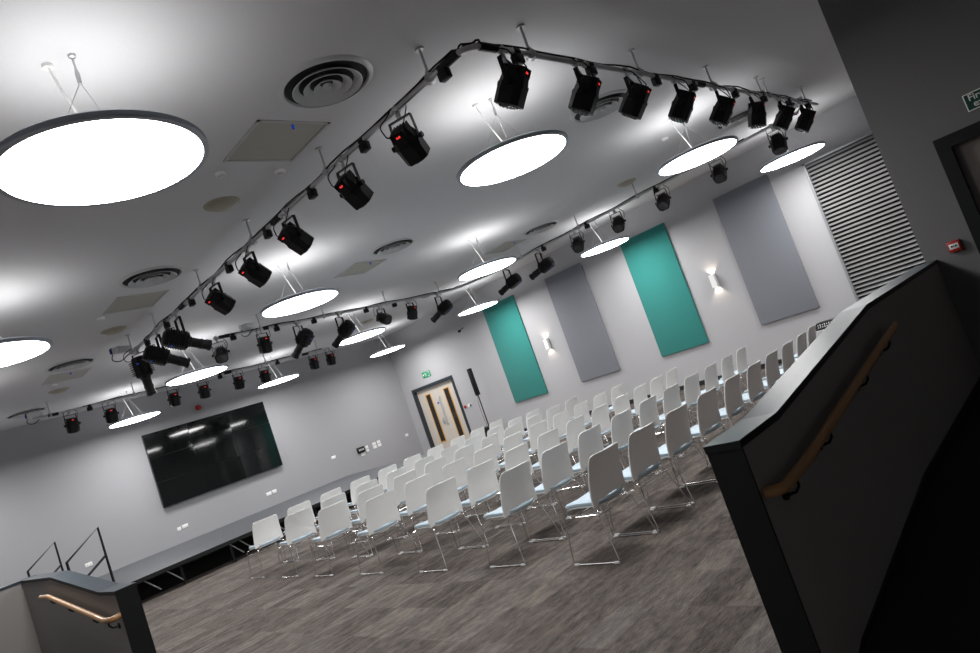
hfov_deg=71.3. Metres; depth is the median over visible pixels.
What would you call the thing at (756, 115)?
stage light
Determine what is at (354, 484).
chair
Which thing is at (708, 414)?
chair
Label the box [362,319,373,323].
ceiling speaker
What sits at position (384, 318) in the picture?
stage light
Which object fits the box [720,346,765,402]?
chair
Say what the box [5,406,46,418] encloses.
ceiling vent
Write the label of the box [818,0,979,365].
wall
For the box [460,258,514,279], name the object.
diffuser
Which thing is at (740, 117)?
ceiling vent
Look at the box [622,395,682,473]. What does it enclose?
chair
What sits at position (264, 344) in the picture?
stage light
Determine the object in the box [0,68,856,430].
ceiling
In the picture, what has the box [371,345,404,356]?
diffuser
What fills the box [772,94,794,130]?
stage light
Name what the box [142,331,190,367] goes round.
spotlight
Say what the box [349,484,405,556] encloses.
chair
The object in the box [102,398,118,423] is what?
stage light
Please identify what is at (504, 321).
acoustic panel
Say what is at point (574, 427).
chair
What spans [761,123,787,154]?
stage light
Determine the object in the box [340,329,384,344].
diffuser
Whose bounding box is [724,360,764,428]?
chair
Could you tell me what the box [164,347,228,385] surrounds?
lamp
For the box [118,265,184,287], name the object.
ceiling vent
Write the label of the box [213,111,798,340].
bar
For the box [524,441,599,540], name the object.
chair
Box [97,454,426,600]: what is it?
stage
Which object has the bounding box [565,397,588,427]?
chair
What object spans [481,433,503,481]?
chair
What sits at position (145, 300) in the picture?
access hatch
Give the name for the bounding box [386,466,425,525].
chair
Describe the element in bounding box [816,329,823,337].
base cabinet
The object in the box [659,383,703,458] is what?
chair
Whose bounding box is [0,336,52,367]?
lamp
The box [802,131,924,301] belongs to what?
louvres
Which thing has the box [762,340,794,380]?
chair
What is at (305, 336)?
spotlight
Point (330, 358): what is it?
stage light
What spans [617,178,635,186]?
ceiling speaker
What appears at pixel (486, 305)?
diffuser
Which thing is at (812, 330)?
chair
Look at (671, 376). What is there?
chair
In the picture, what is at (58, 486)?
wall
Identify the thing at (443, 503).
chair
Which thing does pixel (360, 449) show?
wall box
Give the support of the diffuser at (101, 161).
attached to the lamp at (99, 157)
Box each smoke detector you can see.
[96,317,104,321]
[214,170,226,178]
[274,168,285,175]
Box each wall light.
[543,338,551,349]
[708,274,719,287]
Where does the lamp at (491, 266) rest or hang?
hanging from the ceiling at (218, 67)
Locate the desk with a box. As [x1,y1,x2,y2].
[816,318,833,330]
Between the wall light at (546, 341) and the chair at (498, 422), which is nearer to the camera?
the chair at (498, 422)
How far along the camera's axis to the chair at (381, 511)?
7.93 m
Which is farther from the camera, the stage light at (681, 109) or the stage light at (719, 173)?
the stage light at (719, 173)
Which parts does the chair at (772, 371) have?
backrest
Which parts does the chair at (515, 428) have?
backrest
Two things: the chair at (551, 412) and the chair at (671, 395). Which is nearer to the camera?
the chair at (671, 395)
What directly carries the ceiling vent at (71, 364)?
attached to the ceiling at (21, 383)
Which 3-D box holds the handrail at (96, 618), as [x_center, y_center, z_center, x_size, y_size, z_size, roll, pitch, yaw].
[-3.780,2.587,6.227,0.095,0.345,2.554,-15,-6,-45]
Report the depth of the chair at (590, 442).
7.09 m
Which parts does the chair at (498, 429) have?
backrest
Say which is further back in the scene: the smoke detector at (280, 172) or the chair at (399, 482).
the chair at (399, 482)
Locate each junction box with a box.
[25,411,42,424]
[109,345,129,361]
[239,322,254,336]
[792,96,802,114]
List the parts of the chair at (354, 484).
backrest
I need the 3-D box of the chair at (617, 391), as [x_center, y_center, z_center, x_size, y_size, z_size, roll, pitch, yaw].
[2.240,1.502,12.233,0.503,0.816,0.586,-23,-6,39]
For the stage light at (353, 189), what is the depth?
6.03 m
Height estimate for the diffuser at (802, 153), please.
0.001 m
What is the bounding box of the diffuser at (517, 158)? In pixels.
[461,135,565,185]
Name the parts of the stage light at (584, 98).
tilt knob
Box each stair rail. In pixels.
[26,542,63,576]
[65,526,114,581]
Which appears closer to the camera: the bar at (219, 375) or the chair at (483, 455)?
the chair at (483, 455)
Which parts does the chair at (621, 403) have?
backrest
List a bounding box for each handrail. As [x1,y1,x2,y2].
[38,594,121,628]
[762,321,898,499]
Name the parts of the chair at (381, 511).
sled frame, backrest, sled frame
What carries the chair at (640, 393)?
on the floor at (689, 586)
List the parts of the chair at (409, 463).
backrest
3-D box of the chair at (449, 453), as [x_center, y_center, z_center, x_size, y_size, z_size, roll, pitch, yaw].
[-0.708,2.520,11.881,0.586,0.816,0.503,-15,-6,-45]
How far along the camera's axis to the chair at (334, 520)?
8.80 m
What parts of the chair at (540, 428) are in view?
backrest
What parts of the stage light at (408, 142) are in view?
tilt knob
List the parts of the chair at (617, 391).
backrest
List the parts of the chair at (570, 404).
backrest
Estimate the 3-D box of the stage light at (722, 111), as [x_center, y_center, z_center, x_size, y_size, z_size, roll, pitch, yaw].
[2.621,-2.528,7.778,0.332,0.503,0.313,-21,-5,22]
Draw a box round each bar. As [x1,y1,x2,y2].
[33,341,329,420]
[125,24,818,355]
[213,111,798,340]
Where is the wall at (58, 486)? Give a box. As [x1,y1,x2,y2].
[0,338,423,587]
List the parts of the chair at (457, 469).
backrest, sled frame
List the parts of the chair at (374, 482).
backrest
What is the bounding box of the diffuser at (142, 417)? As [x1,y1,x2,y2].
[109,412,159,427]
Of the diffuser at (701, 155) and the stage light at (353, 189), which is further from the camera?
the diffuser at (701, 155)
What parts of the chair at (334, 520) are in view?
sled frame, backrest, sled frame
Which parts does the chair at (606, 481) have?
sled frame, backrest, sled frame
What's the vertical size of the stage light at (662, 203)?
0.499 m
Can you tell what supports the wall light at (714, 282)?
attached to the wall at (727, 313)
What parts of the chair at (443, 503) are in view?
sled frame, backrest, sled frame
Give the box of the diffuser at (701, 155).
[659,139,735,174]
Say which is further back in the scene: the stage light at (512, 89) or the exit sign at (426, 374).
the exit sign at (426, 374)
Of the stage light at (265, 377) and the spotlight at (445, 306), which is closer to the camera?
the spotlight at (445, 306)
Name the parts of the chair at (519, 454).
sled frame, backrest, sled frame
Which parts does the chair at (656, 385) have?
backrest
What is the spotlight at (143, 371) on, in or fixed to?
hanging from the bar at (442, 70)
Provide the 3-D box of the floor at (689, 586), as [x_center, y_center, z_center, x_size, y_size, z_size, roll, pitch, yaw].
[-0.587,2.848,9.862,16.000,0.200,20.600,-15,-6,-45]
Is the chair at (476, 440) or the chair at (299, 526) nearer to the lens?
the chair at (299, 526)
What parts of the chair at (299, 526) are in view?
sled frame, backrest, sled frame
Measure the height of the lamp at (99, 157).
0.697 m
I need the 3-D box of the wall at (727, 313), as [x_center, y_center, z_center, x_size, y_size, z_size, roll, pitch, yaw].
[2.789,-0.154,16.909,0.300,4.700,16.920,-15,-6,-45]
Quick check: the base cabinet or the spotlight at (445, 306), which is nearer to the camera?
the base cabinet
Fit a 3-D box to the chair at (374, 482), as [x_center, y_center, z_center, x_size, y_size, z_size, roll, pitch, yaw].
[-1.899,2.833,10.575,0.586,0.816,0.503,-15,-7,-46]
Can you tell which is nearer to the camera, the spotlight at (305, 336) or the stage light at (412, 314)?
the spotlight at (305, 336)
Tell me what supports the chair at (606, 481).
on the floor at (689, 586)
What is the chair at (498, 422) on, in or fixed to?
on the floor at (689, 586)
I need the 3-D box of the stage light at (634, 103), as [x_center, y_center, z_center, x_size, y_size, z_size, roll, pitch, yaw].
[1.333,-2.187,6.397,0.335,0.502,0.313,-22,-5,28]
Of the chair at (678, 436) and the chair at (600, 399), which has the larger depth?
the chair at (600, 399)
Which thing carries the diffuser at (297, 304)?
attached to the lamp at (308, 299)
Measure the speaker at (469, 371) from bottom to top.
2.190 m
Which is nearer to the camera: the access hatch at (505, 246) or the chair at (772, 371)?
the chair at (772, 371)
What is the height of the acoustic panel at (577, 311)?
2.815 m
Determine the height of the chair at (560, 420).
0.816 m
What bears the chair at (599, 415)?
on the floor at (689, 586)
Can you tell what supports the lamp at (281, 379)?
hanging from the ceiling at (837, 88)
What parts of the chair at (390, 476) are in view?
backrest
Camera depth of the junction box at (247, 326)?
12.15 m
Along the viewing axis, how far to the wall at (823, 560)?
3.36 m
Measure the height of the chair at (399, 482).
0.816 m
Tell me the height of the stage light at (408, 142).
0.503 m
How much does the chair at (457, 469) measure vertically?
0.816 m
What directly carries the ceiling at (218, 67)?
attached to the ceiling at (837, 88)
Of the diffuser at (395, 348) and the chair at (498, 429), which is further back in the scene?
the diffuser at (395, 348)
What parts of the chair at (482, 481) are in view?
sled frame, backrest, sled frame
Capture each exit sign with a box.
[422,370,430,378]
[962,88,979,111]
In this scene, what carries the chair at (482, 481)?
on the floor at (689, 586)
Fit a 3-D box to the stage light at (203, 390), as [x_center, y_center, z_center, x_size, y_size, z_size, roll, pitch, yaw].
[-6.604,1.420,15.742,0.313,0.505,0.257,-15,-6,-45]
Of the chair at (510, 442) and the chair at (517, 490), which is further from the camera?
the chair at (510, 442)
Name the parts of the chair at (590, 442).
sled frame, backrest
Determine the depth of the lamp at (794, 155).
11.79 m
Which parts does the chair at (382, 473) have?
backrest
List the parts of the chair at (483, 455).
sled frame, backrest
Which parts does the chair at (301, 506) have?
sled frame, backrest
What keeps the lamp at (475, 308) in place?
hanging from the ceiling at (837, 88)
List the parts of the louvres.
frame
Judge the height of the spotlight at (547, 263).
0.602 m
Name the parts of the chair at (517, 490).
sled frame, backrest, sled frame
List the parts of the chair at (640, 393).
backrest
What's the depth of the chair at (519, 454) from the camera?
7.90 m
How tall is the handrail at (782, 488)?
0.398 m
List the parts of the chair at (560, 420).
backrest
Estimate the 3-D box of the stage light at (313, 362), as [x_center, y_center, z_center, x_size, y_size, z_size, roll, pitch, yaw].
[-4.614,0.888,17.825,0.253,0.504,0.313,-23,-6,39]
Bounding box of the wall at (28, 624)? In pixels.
[0,570,156,652]
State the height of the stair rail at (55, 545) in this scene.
1.395 m
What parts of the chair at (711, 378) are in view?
backrest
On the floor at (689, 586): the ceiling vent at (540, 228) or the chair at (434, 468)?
the chair at (434, 468)
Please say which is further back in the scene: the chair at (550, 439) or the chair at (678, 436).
the chair at (550, 439)
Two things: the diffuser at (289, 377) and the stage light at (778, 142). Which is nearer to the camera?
the stage light at (778, 142)
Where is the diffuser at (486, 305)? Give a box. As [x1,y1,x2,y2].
[459,301,496,315]
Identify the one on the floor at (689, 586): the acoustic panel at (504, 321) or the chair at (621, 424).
the chair at (621, 424)
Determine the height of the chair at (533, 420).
0.816 m
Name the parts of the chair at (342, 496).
sled frame, backrest, sled frame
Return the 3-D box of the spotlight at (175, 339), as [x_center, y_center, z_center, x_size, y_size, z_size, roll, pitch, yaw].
[-4.152,0.081,9.262,0.622,0.649,0.321,-16,-6,-40]
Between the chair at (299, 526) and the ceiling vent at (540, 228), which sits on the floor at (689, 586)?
the chair at (299, 526)
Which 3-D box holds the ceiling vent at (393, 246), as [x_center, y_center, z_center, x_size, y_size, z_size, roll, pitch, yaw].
[-1.541,-1.256,10.893,0.750,0.050,0.750,-20,-5,10]
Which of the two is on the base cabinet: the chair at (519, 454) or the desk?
the desk
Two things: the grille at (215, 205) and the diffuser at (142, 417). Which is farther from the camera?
the diffuser at (142, 417)
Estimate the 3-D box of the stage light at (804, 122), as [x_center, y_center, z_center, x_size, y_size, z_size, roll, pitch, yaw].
[4.487,-3.022,9.779,0.332,0.503,0.313,-21,-5,22]
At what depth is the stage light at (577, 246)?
13.56 m
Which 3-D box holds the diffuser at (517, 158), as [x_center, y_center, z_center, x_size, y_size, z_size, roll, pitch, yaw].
[0.221,-1.579,6.528,1.070,0.001,1.070,-15,-6,-45]
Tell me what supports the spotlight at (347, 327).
hanging from the bar at (585, 224)
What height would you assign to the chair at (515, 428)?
0.816 m
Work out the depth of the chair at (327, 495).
11.37 m
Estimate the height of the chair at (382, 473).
0.816 m
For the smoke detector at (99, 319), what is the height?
0.045 m
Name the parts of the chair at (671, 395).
backrest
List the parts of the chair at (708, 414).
sled frame, backrest, sled frame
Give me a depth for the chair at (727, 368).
10.08 m
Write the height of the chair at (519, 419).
0.816 m
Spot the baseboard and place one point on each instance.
(702, 382)
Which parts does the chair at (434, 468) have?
backrest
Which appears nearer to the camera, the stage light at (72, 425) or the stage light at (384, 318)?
the stage light at (72, 425)
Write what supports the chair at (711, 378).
on the floor at (689, 586)
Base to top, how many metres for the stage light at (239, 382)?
0.505 m
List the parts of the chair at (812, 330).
backrest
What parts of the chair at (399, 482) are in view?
sled frame, backrest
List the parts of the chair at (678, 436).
sled frame, backrest, sled frame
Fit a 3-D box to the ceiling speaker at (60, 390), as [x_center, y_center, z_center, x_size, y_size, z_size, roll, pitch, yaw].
[-8.146,1.228,12.910,0.360,0.050,0.360,-15,-6,-45]
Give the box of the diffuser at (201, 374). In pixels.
[167,366,226,385]
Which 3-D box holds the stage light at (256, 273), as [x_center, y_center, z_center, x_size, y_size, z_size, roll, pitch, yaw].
[-2.634,-0.678,7.588,0.313,0.501,0.337,-24,-6,42]
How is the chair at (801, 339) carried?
on the floor at (689, 586)
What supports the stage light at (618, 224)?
hanging from the bar at (585, 224)
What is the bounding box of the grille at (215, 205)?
[207,199,237,211]
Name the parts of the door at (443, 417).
vision panel, vision panel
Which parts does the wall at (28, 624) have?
panel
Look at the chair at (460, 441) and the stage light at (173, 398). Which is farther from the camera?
the stage light at (173, 398)
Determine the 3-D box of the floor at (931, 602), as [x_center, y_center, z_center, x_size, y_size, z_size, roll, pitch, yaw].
[4.032,0.435,3.024,3.920,0.270,3.604,-15,-6,-45]
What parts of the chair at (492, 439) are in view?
backrest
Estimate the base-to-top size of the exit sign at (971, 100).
0.140 m
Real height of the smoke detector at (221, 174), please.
0.045 m
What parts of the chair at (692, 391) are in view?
backrest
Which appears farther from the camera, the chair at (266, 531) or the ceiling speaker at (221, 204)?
the chair at (266, 531)
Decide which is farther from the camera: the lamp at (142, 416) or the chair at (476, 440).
the lamp at (142, 416)
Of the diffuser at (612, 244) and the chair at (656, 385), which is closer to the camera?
the chair at (656, 385)
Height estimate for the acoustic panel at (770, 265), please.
2.795 m
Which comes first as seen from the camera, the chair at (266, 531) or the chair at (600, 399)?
the chair at (266, 531)
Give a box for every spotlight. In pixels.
[123,346,156,395]
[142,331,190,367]
[161,311,211,350]
[291,320,314,358]
[332,312,355,347]
[431,292,452,322]
[498,266,521,295]
[529,248,554,279]
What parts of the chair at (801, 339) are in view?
backrest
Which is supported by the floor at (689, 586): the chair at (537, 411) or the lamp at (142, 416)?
the chair at (537, 411)
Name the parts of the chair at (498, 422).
backrest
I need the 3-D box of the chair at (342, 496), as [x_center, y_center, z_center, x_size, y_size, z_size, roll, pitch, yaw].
[-2.307,2.942,10.149,0.586,0.816,0.503,-15,-6,-45]
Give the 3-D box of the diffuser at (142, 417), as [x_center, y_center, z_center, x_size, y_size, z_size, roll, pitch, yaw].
[-8.142,2.140,15.655,1.070,0.001,1.070,-15,-6,-45]
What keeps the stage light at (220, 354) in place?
hanging from the bar at (585, 224)
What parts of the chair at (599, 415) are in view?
backrest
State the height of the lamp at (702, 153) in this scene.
0.642 m
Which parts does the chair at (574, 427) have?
sled frame, backrest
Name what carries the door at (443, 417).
in the wall at (727, 313)
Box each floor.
[141,364,781,652]
[862,399,979,652]
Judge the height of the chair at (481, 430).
0.816 m
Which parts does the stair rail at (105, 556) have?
rail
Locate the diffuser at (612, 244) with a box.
[582,238,627,256]
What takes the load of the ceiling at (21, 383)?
attached to the ceiling at (837, 88)
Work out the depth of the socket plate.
15.53 m
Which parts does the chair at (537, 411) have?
backrest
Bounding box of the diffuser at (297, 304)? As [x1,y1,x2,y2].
[263,291,336,316]
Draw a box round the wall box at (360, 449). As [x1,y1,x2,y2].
[357,446,365,453]
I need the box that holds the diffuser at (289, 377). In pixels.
[259,375,297,387]
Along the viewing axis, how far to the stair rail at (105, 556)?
11.87 m
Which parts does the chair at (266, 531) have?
sled frame, backrest, sled frame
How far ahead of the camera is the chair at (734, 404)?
7.23 m
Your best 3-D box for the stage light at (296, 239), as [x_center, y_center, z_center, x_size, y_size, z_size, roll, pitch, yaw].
[-1.987,-0.967,6.897,0.313,0.499,0.339,-23,-6,40]
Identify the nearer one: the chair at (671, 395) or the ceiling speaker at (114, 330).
the chair at (671, 395)
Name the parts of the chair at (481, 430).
backrest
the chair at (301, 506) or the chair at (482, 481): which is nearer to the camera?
the chair at (482, 481)
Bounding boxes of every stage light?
[63,409,80,433]
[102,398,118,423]
[166,386,180,406]
[197,379,210,398]
[202,276,235,314]
[206,336,229,363]
[232,369,244,389]
[235,245,271,287]
[256,327,272,353]
[258,363,270,382]
[273,207,313,255]
[308,351,319,369]
[325,347,335,365]
[327,155,373,209]
[373,304,391,324]
[380,104,429,166]
[406,299,417,319]
[494,45,530,109]
[565,229,584,252]
[568,58,601,115]
[605,208,625,232]
[618,67,651,119]
[649,185,670,210]
[668,76,695,123]
[708,156,727,183]
[709,83,735,126]
[746,89,766,128]
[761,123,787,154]
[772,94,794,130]
[794,98,815,132]
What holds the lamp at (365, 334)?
hanging from the ceiling at (21, 383)
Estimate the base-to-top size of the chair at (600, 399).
0.816 m
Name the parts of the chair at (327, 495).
backrest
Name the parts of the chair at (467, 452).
backrest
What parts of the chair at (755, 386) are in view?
backrest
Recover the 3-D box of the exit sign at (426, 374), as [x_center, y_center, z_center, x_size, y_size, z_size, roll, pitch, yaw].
[-2.028,1.524,21.708,0.024,0.190,0.400,-15,-6,-45]
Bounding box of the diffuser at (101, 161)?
[0,119,203,204]
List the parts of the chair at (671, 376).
backrest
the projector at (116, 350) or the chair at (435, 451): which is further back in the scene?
the chair at (435, 451)
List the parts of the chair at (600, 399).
backrest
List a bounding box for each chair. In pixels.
[247,514,297,578]
[277,507,332,577]
[281,500,330,561]
[310,500,369,576]
[314,492,366,559]
[315,487,359,545]
[347,475,370,531]
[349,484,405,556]
[350,479,397,542]
[355,490,420,574]
[378,464,403,506]
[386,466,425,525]
[387,469,420,538]
[395,473,456,552]
[404,454,420,505]
[412,477,485,572]
[414,455,433,511]
[418,456,463,522]
[427,444,443,459]
[435,458,488,533]
[440,444,458,463]
[451,435,464,448]
[454,459,521,548]
[455,444,473,498]
[462,444,501,515]
[465,434,498,474]
[470,427,499,461]
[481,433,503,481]
[481,460,564,567]
[487,425,504,474]
[489,419,504,456]
[491,442,555,526]
[495,431,542,499]
[497,423,536,479]
[500,416,537,460]
[523,409,539,454]
[523,413,541,455]
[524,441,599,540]
[528,428,583,507]
[529,420,547,483]
[547,405,560,430]
[553,410,578,459]
[557,415,587,489]
[560,424,630,517]
[562,400,606,459]
[563,443,658,565]
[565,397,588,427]
[577,403,627,474]
[585,392,612,444]
[603,384,639,438]
[604,409,659,492]
[607,422,692,535]
[614,393,638,456]
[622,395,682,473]
[631,383,664,433]
[636,375,664,432]
[643,403,717,508]
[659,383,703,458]
[663,368,695,424]
[676,387,726,484]
[681,372,721,441]
[688,362,738,426]
[703,373,748,464]
[704,354,753,405]
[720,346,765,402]
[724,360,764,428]
[744,350,780,410]
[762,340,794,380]
[779,331,806,368]
[794,324,815,358]
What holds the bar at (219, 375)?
hanging from the ceiling at (21, 383)
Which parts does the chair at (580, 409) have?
backrest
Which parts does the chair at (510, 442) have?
backrest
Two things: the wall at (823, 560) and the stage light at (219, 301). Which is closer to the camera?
the wall at (823, 560)
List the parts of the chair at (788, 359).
backrest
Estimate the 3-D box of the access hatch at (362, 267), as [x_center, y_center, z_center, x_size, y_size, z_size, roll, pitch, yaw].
[-2.189,-0.969,11.599,0.640,0.045,0.700,-15,-6,-45]
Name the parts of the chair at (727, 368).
backrest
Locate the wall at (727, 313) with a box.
[384,96,870,454]
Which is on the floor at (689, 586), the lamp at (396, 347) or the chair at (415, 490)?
the chair at (415, 490)
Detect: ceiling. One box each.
[0,0,844,347]
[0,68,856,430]
[0,275,457,412]
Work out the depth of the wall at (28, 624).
6.66 m
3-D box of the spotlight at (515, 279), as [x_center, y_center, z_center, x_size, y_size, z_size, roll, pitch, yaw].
[0.378,-1.060,15.092,0.632,0.607,0.321,-23,-6,36]
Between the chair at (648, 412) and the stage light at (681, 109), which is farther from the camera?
the chair at (648, 412)
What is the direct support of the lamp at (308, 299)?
hanging from the ceiling at (218, 67)
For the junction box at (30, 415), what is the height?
0.226 m
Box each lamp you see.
[0,53,208,206]
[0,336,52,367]
[107,391,160,427]
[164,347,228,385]
[257,357,298,388]
[259,261,339,317]
[339,312,385,345]
[369,332,404,357]
[456,98,568,186]
[457,236,516,280]
[457,284,497,315]
[579,220,629,256]
[656,119,738,175]
[758,124,825,172]
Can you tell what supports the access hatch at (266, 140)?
attached to the ceiling at (218, 67)
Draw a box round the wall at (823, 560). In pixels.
[703,260,979,652]
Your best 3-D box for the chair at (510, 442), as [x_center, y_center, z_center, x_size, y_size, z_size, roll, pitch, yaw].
[0.309,1.987,9.836,0.503,0.816,0.586,-24,-6,41]
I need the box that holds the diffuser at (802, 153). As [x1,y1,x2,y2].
[761,144,823,171]
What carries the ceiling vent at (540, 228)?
in the ceiling at (218, 67)
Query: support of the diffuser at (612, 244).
attached to the lamp at (609, 244)
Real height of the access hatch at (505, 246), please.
0.045 m
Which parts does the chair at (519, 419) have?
backrest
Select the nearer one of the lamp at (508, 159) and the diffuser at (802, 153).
the lamp at (508, 159)
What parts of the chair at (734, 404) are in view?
backrest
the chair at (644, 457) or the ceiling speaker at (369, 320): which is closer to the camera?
the chair at (644, 457)
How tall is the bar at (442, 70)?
0.380 m
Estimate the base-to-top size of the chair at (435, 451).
0.816 m
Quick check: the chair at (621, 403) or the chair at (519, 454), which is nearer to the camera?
the chair at (519, 454)
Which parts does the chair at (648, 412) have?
backrest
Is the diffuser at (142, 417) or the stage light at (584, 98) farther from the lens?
the diffuser at (142, 417)
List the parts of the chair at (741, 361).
backrest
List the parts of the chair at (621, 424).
backrest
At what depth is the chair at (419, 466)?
11.26 m
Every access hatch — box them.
[42,367,91,385]
[103,290,168,314]
[223,120,329,161]
[335,259,385,277]
[483,239,525,254]
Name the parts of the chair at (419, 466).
backrest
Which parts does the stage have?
leg, leg, leg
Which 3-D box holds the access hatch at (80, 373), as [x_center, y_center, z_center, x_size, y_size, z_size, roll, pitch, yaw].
[-7.433,0.895,11.998,0.650,0.045,0.700,-15,-6,-45]
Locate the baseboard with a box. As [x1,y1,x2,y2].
[524,359,781,430]
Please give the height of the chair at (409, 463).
0.816 m
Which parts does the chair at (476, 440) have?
backrest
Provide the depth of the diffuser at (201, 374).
12.59 m
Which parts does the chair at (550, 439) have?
sled frame, backrest, sled frame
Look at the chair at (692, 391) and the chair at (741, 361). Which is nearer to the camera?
the chair at (692, 391)
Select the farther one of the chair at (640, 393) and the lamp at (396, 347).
the lamp at (396, 347)
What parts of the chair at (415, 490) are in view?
sled frame, backrest, sled frame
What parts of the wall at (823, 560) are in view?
panel, skirting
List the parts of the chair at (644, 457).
sled frame, backrest, sled frame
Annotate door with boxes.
[411,375,470,448]
[932,121,979,253]
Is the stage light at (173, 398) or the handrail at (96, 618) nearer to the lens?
the handrail at (96, 618)
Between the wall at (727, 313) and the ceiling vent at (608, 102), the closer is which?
the ceiling vent at (608, 102)
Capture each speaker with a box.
[48,387,69,393]
[100,326,126,334]
[203,196,239,211]
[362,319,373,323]
[467,368,488,436]
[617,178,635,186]
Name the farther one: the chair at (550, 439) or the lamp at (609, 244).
the lamp at (609, 244)
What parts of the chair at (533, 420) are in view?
backrest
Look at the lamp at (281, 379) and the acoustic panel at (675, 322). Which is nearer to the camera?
the acoustic panel at (675, 322)
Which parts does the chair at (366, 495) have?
sled frame, backrest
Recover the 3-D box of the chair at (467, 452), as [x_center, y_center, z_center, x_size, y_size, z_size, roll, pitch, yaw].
[-0.413,2.315,10.695,0.503,0.816,0.586,-24,-6,43]
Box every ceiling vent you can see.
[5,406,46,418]
[45,356,95,371]
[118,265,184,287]
[277,54,372,108]
[370,237,414,255]
[523,220,558,235]
[570,89,627,122]
[715,108,747,129]
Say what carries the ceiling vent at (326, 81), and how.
in the ceiling at (218, 67)
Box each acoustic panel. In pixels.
[482,295,547,402]
[544,262,620,381]
[620,223,708,356]
[713,174,819,324]
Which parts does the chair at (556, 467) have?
sled frame, backrest, sled frame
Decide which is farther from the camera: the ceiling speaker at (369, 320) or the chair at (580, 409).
the ceiling speaker at (369, 320)
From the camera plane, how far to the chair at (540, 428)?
10.10 m
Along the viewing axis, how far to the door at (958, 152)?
5.54 m

